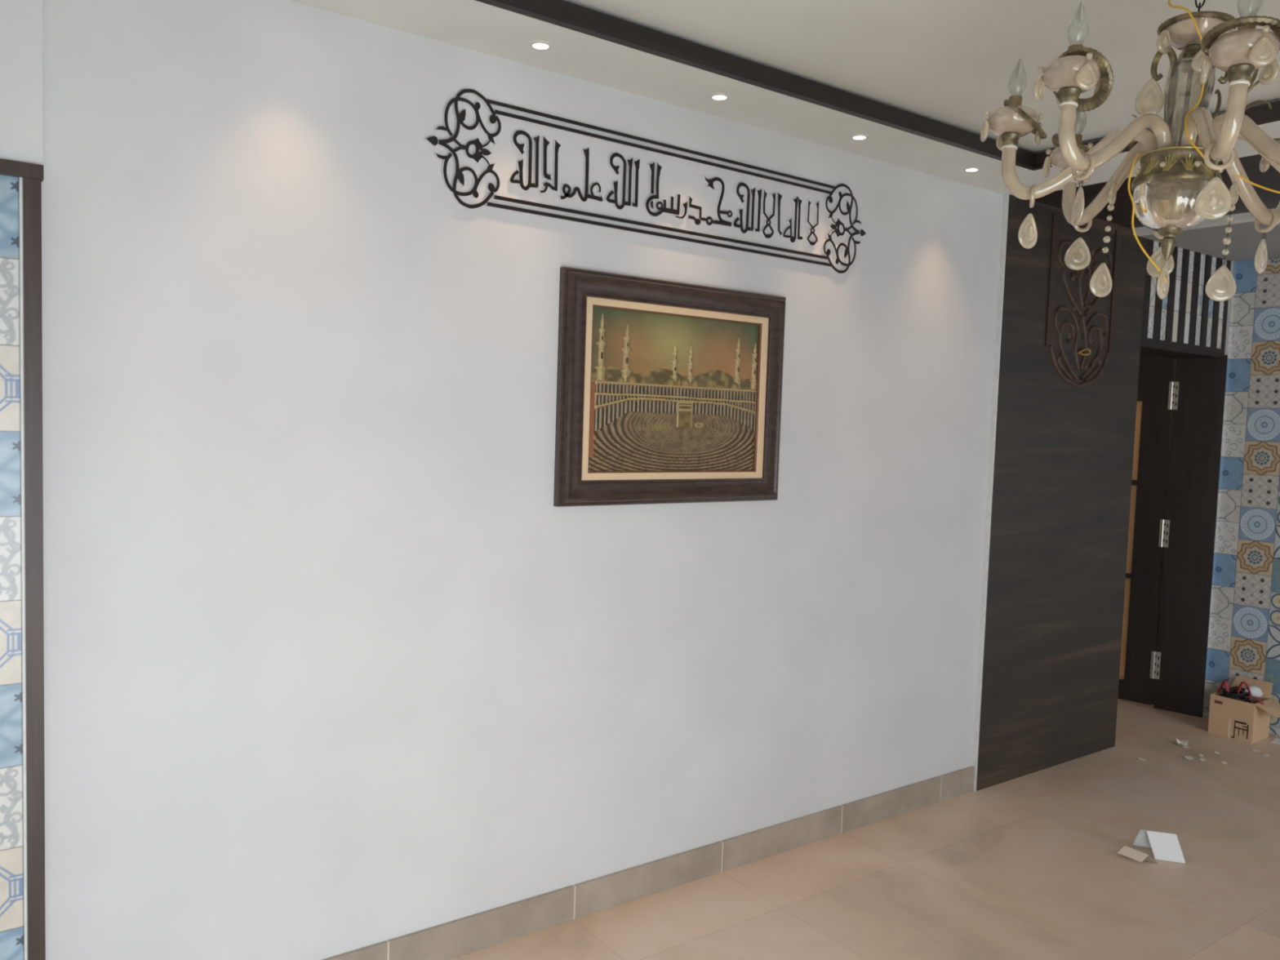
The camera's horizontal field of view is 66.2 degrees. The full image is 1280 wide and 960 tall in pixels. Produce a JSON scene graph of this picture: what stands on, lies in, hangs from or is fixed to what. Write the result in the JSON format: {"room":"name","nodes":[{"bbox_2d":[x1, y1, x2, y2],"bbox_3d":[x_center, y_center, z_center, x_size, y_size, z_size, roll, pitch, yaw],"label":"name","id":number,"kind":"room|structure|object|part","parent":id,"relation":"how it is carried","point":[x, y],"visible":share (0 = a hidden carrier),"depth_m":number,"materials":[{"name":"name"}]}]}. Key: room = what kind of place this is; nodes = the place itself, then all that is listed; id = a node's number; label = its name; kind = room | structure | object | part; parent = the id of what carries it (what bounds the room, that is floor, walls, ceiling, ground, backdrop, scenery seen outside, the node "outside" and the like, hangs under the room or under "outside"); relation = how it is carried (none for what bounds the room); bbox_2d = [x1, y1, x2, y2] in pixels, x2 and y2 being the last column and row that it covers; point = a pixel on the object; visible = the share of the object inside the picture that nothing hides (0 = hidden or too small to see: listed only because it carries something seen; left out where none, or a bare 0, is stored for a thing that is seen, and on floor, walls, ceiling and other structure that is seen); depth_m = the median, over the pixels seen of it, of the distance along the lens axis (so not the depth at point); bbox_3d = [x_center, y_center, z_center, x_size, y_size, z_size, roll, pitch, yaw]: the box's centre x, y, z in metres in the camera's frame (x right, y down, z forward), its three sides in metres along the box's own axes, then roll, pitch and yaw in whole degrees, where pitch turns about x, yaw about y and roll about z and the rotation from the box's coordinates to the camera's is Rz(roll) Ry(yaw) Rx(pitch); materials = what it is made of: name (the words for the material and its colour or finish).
{"room":"living room","nodes":[
{"label":"living room","id":0,"kind":"room"},
{"bbox_2d":[0,0,43,164],"bbox_3d":[-2.130,0.060,1.487,2.100,2.660,0.078,-1,4,-36],"label":"wall","id":1,"kind":"structure","parent":0,"point":[21,134],"depth_m":2.00,"materials":[{"name":"white paint"}]},
{"bbox_2d":[0,174,24,959],"bbox_3d":[-1.733,0.385,1.758,1.062,2.003,0.001,-1,4,-36],"label":"tiled wall","id":2,"kind":"structure","parent":1,"relation":"attached to","point":[11,806],"depth_m":2.05,"materials":[{"name":"blue tile"}]},
{"bbox_2d":[0,158,44,182],"bbox_3d":[-2.085,-0.623,1.413,2.100,0.029,0.030,-1,4,-36],"label":"trim","id":3,"kind":"structure","parent":1,"relation":"attached to","point":[7,167],"depth_m":2.00,"materials":[{"name":"brown wood"}]},
{"bbox_2d":[18,177,27,959],"bbox_3d":[-1.321,0.378,2.100,0.006,2.003,0.082,-1,4,-36],"label":"trim","id":4,"kind":"structure","parent":1,"relation":"attached to","point":[20,179],"depth_m":2.05,"materials":[{"name":"white wood"}]},
{"bbox_2d":[41,0,1004,959],"bbox_3d":[-0.371,-0.041,2.892,6.600,2.800,0.140,-1,4,-36],"label":"wall","id":5,"kind":"structure","parent":0,"point":[333,665],"depth_m":2.64,"materials":[{"name":"white paint"}]},
{"bbox_2d":[22,177,45,959],"bbox_3d":[-1.304,0.378,2.108,0.032,2.003,0.088,-1,4,-36],"label":"trim","id":6,"kind":"structure","parent":5,"relation":"attached to","point":[32,188],"depth_m":2.06,"materials":[{"name":"brown wood"}]},
{"bbox_2d":[424,88,866,273],"bbox_3d":[0.129,-0.898,3.087,1.718,0.327,0.013,-1,4,-36],"label":"sign","id":7,"kind":"object","parent":5,"relation":"attached to","point":[793,228],"visible":1,"depth_m":2.98,"materials":[{"name":"black metal"}]},
{"bbox_2d":[321,765,974,959],"bbox_3d":[0.047,1.303,3.219,3.432,0.106,0.012,-1,4,-36],"label":"baseboard","id":8,"kind":"structure","parent":5,"relation":"attached to","point":[454,939],"depth_m":3.19,"materials":[{"name":"tile"}]},
{"bbox_2d":[553,266,786,506],"bbox_3d":[0.128,-0.274,3.121,0.888,0.697,0.042,-1,4,-36],"label":"framed picture","id":9,"kind":"object","parent":5,"relation":"attached to","point":[668,392],"visible":1,"depth_m":3.09,"materials":[{"name":"brown wood"}]},
{"bbox_2d":[972,194,1008,791],"bbox_3d":[1.480,0.077,4.150,0.006,2.530,0.020,-1,4,-36],"label":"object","id":10,"kind":"structure","parent":5,"relation":"attached to","point":[1006,202],"depth_m":4.14,"materials":[{"name":"white paint"}]},
{"bbox_2d":[976,194,1147,791],"bbox_3d":[1.946,0.072,4.481,1.137,2.529,0.031,-1,4,-36],"label":"wood panel","id":11,"kind":"object","parent":5,"relation":"attached to","point":[1065,427],"visible":0.87,"depth_m":4.44,"materials":[{"name":"brown wood"}]},
{"bbox_2d":[1077,347,1090,355],"bbox_3d":[2.016,-0.583,4.455,0.106,0.036,0.015,-1,4,-36],"label":"wire hook","id":12,"kind":"object","parent":11,"relation":"attached to","point":[1086,348],"visible":1,"depth_m":4.45,"materials":[{"name":"gold metal"}]},
{"bbox_2d":[1140,239,1231,717],"bbox_3d":[2.692,0.066,5.170,1.026,2.504,0.245,-1,4,-36],"label":"door","id":13,"kind":"structure","parent":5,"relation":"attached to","point":[1187,326],"depth_m":5.42,"materials":[{"name":"brown wood"}]},
{"bbox_3d":[2.703,-0.718,5.118,1.000,0.105,0.226,-1,4,-36],"label":"head rail","id":14,"kind":"part","parent":13,"relation":"part of","materials":[{"name":"brown wood"}]},
{"bbox_3d":[2.812,-0.940,5.046,0.930,0.474,0.001,-1,4,-36],"label":"transom panel","id":15,"kind":"part","parent":13,"relation":"part of","materials":[{"name":"black wood"}]},
{"bbox_2d":[1133,208,1275,235],"bbox_3d":[3.824,-1.142,2.663,0.060,0.300,5.000,-1,4,-36],"label":"trim","id":16,"kind":"structure","parent":5,"relation":"attached to","point":[1246,216],"depth_m":4.36,"materials":[{"name":"paint"}]},
{"bbox_2d":[288,0,1279,227],"bbox_3d":[1.154,-1.123,0.722,6.540,0.270,5.000,-1,4,-36],"label":"ceiling","id":17,"kind":"structure","parent":0,"point":[948,62],"depth_m":2.73,"materials":[{"name":"paint"}]},
{"bbox_2d":[528,40,553,50],"bbox_3d":[-0.263,-1.149,2.596,0.066,0.004,0.066,-1,4,-36],"label":"recessed light","id":18,"kind":"object","parent":17,"relation":"in","point":[540,45],"visible":1,"depth_m":2.59,"materials":[{"name":"white plastic"}]},
{"bbox_2d":[708,93,730,101],"bbox_3d":[0.240,-1.156,2.962,0.066,0.004,0.066,-1,4,-36],"label":"recessed light","id":19,"kind":"object","parent":17,"relation":"in","point":[716,96],"visible":1,"depth_m":2.96,"materials":[{"name":"white"}]},
{"bbox_2d":[475,0,1039,170],"bbox_3d":[0.324,-1.168,2.818,2.860,0.052,0.028,-1,4,-36],"label":"trim","id":20,"kind":"structure","parent":17,"relation":"attached to","point":[562,13],"depth_m":2.78,"materials":[{"name":"brown wood"}]},
{"bbox_2d":[849,133,869,140],"bbox_3d":[0.745,-1.162,3.328,0.066,0.004,0.066,-1,4,-36],"label":"recessed light","id":21,"kind":"object","parent":17,"relation":"in","point":[858,136],"visible":1,"depth_m":3.32,"materials":[{"name":"white"}]},
{"bbox_2d":[962,167,981,172],"bbox_3d":[1.250,-1.169,3.695,0.066,0.004,0.066,-1,4,-36],"label":"recessed light","id":22,"kind":"object","parent":17,"relation":"in","point":[967,169],"visible":1,"depth_m":3.69,"materials":[{"name":"white"}]},
{"bbox_2d":[980,0,1279,301],"bbox_3d":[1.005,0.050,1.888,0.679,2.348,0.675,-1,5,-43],"label":"chandelier","id":23,"kind":"object","parent":17,"relation":"hanging from","point":[1175,189],"depth_m":1.81,"materials":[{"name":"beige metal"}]},
{"bbox_3d":[0.745,-0.713,1.963,0.099,0.043,0.099,7,2,22],"label":"drip dish","id":24,"kind":"part","parent":23,"relation":"part of","materials":[{"name":"pink glass"}]},
{"bbox_3d":[0.756,-0.804,1.959,0.034,0.080,0.034,7,2,22],"label":"candle bulb","id":25,"kind":"part","parent":23,"relation":"part of","materials":[{"name":"clear glass"}]},
{"bbox_3d":[0.945,-0.698,2.140,0.099,0.043,0.099,6,2,-16],"label":"drip dish","id":26,"kind":"part","parent":23,"relation":"part of","materials":[{"name":"beige glass"}]},
{"bbox_3d":[0.753,-0.702,1.710,0.099,0.043,0.099,5,3,-27],"label":"drip dish","id":27,"kind":"part","parent":23,"relation":"part of","materials":[{"name":"pink glass"}]},
{"bbox_3d":[0.763,-0.793,1.707,0.034,0.080,0.034,5,3,-27],"label":"candle bulb","id":28,"kind":"part","parent":23,"relation":"part of","materials":[{"name":"clear glass"}]},
{"bbox_3d":[0.856,-0.618,1.917,0.287,0.141,0.027,7,2,22],"label":"glass arm","id":29,"kind":"part","parent":23,"relation":"part of"},
{"bbox_3d":[0.955,-0.789,2.137,0.034,0.080,0.034,6,2,-16],"label":"candle bulb","id":30,"kind":"part","parent":23,"relation":"part of","materials":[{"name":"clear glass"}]},
{"bbox_3d":[0.971,-0.609,2.018,0.027,0.141,0.287,6,2,-16],"label":"glass arm","id":31,"kind":"part","parent":23,"relation":"part of"},
{"bbox_3d":[0.861,-0.612,1.772,0.287,0.141,0.027,5,3,-27],"label":"glass arm","id":32,"kind":"part","parent":23,"relation":"part of"},
{"bbox_3d":[0.961,-0.495,1.854,0.079,0.242,0.018,3,4,10],"label":"electric wire","id":33,"kind":"part","parent":23,"relation":"part of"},
{"bbox_3d":[0.987,-0.707,1.852,0.048,0.221,0.021,2,4,10],"label":"scroll stem","id":34,"kind":"part","parent":23,"relation":"part of","materials":[{"name":"gold metal"}]},
{"bbox_3d":[1.007,-0.512,1.853,0.143,0.081,0.143,5,3,-36],"label":"lamp shade","id":35,"kind":"part","parent":23,"relation":"part of","materials":[{"name":"clear glass"}]},
{"bbox_3d":[1.028,-0.700,1.846,0.036,0.240,0.036,5,3,-36],"label":"stem rod","id":36,"kind":"part","parent":23,"relation":"part of","materials":[{"name":"gold metal"}]},
{"bbox_3d":[1.042,-0.829,1.841,0.108,0.033,0.108,5,3,-36],"label":"dish","id":37,"kind":"part","parent":23,"relation":"part of","materials":[{"name":"pink glass"}]},
{"bbox_3d":[0.975,-0.595,1.680,0.027,0.141,0.287,7,2,13],"label":"glass arm","id":38,"kind":"part","parent":23,"relation":"part of"},
{"bbox_3d":[1.072,-0.698,1.840,0.062,0.219,0.019,2,4,-1],"label":"scroll stem","id":39,"kind":"part","parent":23,"relation":"part of","materials":[{"name":"gold metal"}]},
{"bbox_3d":[1.079,-0.584,1.687,0.027,0.141,0.287,5,2,-22],"label":"glass arm","id":40,"kind":"part","parent":23,"relation":"part of"},
{"bbox_3d":[0.953,-0.673,1.550,0.099,0.043,0.099,7,2,13],"label":"drip dish","id":41,"kind":"part","parent":23,"relation":"part of","materials":[{"name":"pink glass"}]},
{"bbox_3d":[1.177,-0.577,1.783,0.287,0.141,0.027,7,2,22],"label":"glass arm","id":42,"kind":"part","parent":23,"relation":"part of"},
{"bbox_3d":[0.963,-0.765,1.547,0.034,0.080,0.034,7,2,13],"label":"candle bulb","id":43,"kind":"part","parent":23,"relation":"part of","materials":[{"name":"clear glass"}]},
{"bbox_3d":[1.178,-0.582,1.914,0.287,0.141,0.027,5,2,-22],"label":"glass arm","id":44,"kind":"part","parent":23,"relation":"part of"},
{"bbox_3d":[1.212,-0.531,1.765,0.242,0.056,0.011,4,4,28],"label":"electric wire","id":45,"kind":"part","parent":23,"relation":"part of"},
{"bbox_2d":[1035,100,1279,168],"bbox_3d":[2.196,-1.096,2.652,0.028,0.052,2.447,-1,4,-36],"label":"trim","id":46,"kind":"structure","parent":17,"relation":"attached to","point":[1260,114],"depth_m":3.03,"materials":[{"name":"brown wood"}]},
{"bbox_2d":[1167,0,1204,158],"bbox_3d":[1.003,-0.843,1.791,0.056,0.521,0.090,-2,5,-43],"label":"wire","id":47,"kind":"object","parent":17,"relation":"hanging from","point":[1168,2],"visible":0.85,"depth_m":1.78,"materials":[{"name":"yellow plastic"}]},
{"bbox_2d":[450,698,1279,959],"bbox_3d":[1.537,1.485,2.590,9.300,0.080,7.200,-1,4,-36],"label":"floor","id":48,"kind":"structure","parent":0,"point":[1028,867],"depth_m":3.37,"materials":[{"name":"tile"}]},
{"bbox_2d":[1116,845,1149,862],"bbox_3d":[1.809,1.371,3.599,0.062,0.011,0.094,-1,4,-36],"label":"card","id":49,"kind":"object","parent":48,"relation":"on","point":[1127,851],"visible":1,"depth_m":3.60,"materials":[{"name":"paper"}]},
{"bbox_2d":[1132,845,1157,862],"bbox_3d":[1.873,1.387,3.638,0.056,0.004,0.134,3,4,14],"label":"printed sheet","id":50,"kind":"object","parent":48,"relation":"on","point":[1149,858],"visible":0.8,"depth_m":3.65,"materials":[{"name":"paper"}]},
{"bbox_2d":[1131,829,1185,863],"bbox_3d":[1.923,1.346,3.640,0.087,0.087,0.172,1,4,-15],"label":"leaflet","id":51,"kind":"object","parent":48,"relation":"on","point":[1164,846],"visible":1,"depth_m":3.61,"materials":[{"name":"white paper"}]},
{"bbox_2d":[1176,738,1187,746],"bbox_3d":[2.727,1.320,4.930,0.046,0.033,0.048,2,4,0],"label":"scrap","id":52,"kind":"object","parent":48,"relation":"on","point":[1184,743],"visible":1,"depth_m":4.93,"materials":[{"name":"paper"}]},
{"bbox_2d":[1184,755,1193,759],"bbox_3d":[2.653,1.341,4.740,0.044,0.009,0.037,-1,4,-36],"label":"scrap","id":53,"kind":"object","parent":48,"relation":"on","point":[1186,757],"visible":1,"depth_m":4.74,"materials":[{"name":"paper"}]},
{"bbox_2d":[1208,675,1279,743],"bbox_3d":[3.200,1.203,5.112,0.259,0.275,0.330,-1,4,-36],"label":"cardboard box","id":54,"kind":"object","parent":48,"relation":"on","point":[1242,721],"depth_m":5.09,"materials":[{"name":"brown cardboard"}]},
{"bbox_3d":[3.123,1.134,5.143,0.137,0.080,0.144,-1,4,-36],"label":"cable coil","id":55,"kind":"part","parent":54,"relation":"part of","materials":[{"name":"black rubber"}]},
{"bbox_2d":[1217,680,1264,705],"bbox_3d":[3.127,1.096,5.104,0.055,0.101,0.236,-1,4,-36],"label":"strap","id":56,"kind":"object","parent":54,"relation":"in","point":[1227,688],"visible":1,"depth_m":5.09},
{"bbox_2d":[1244,685,1262,698],"bbox_3d":[3.207,1.113,5.132,0.078,0.071,0.076,-1,4,-36],"label":"plastic bag","id":57,"kind":"object","parent":54,"relation":"in","point":[1255,691],"visible":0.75,"depth_m":5.11,"materials":[{"name":"white plastic"}]},
{"bbox_2d":[1271,737,1279,744],"bbox_3d":[3.310,1.347,5.021,0.123,0.005,0.112,5,5,44],"label":"paper sheet","id":58,"kind":"object","parent":48,"relation":"on","point":[1276,740],"visible":1,"depth_m":5.04,"materials":[{"name":"white paper"}]},
{"bbox_2d":[1138,221,1279,262],"bbox_3d":[4.313,-1.150,3.018,1.150,0.295,5.000,-1,4,-36],"label":"ceiling","id":59,"kind":"structure","parent":0,"point":[1245,238],"depth_m":4.76,"materials":[{"name":"paint"}]},
{"bbox_2d":[1191,250,1237,355],"bbox_3d":[3.111,-0.087,5.460,0.047,2.800,0.236,-1,4,-36],"label":"wall","id":60,"kind":"structure","parent":0,"point":[1232,262],"depth_m":5.31,"materials":[{"name":"white paint"}]},
{"bbox_2d":[1117,353,1178,705],"bbox_3d":[2.683,0.241,5.813,0.834,2.048,0.051,5,5,42],"label":"door leaf","id":61,"kind":"structure","parent":60,"relation":"in","point":[1157,393],"depth_m":5.60,"materials":[{"name":"brown wood"}]},
{"bbox_3d":[2.687,0.854,5.836,0.410,0.597,0.008,5,5,42],"label":"glass pane","id":62,"kind":"part","parent":61,"relation":"part of","materials":[{"name":"glass"}]},
{"bbox_3d":[2.706,0.273,5.800,0.410,0.512,0.008,5,5,42],"label":"glass pane","id":63,"kind":"part","parent":61,"relation":"part of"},
{"bbox_3d":[2.723,-0.238,5.768,0.410,0.453,0.008,5,5,42],"label":"glass pane","id":64,"kind":"part","parent":61,"relation":"part of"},
{"bbox_3d":[4.676,0.090,3.451,0.120,2.800,5.100,-1,4,-36],"label":"wall","id":65,"kind":"structure","parent":0,"visible":0},
{"bbox_2d":[1202,257,1279,735],"bbox_3d":[3.893,0.152,4.413,0.001,2.504,2.406,-1,4,-36],"label":"tiled wall","id":66,"kind":"structure","parent":65,"relation":"attached to","point":[1245,636],"depth_m":5.26,"materials":[{"name":"blue tile"}]}
]}

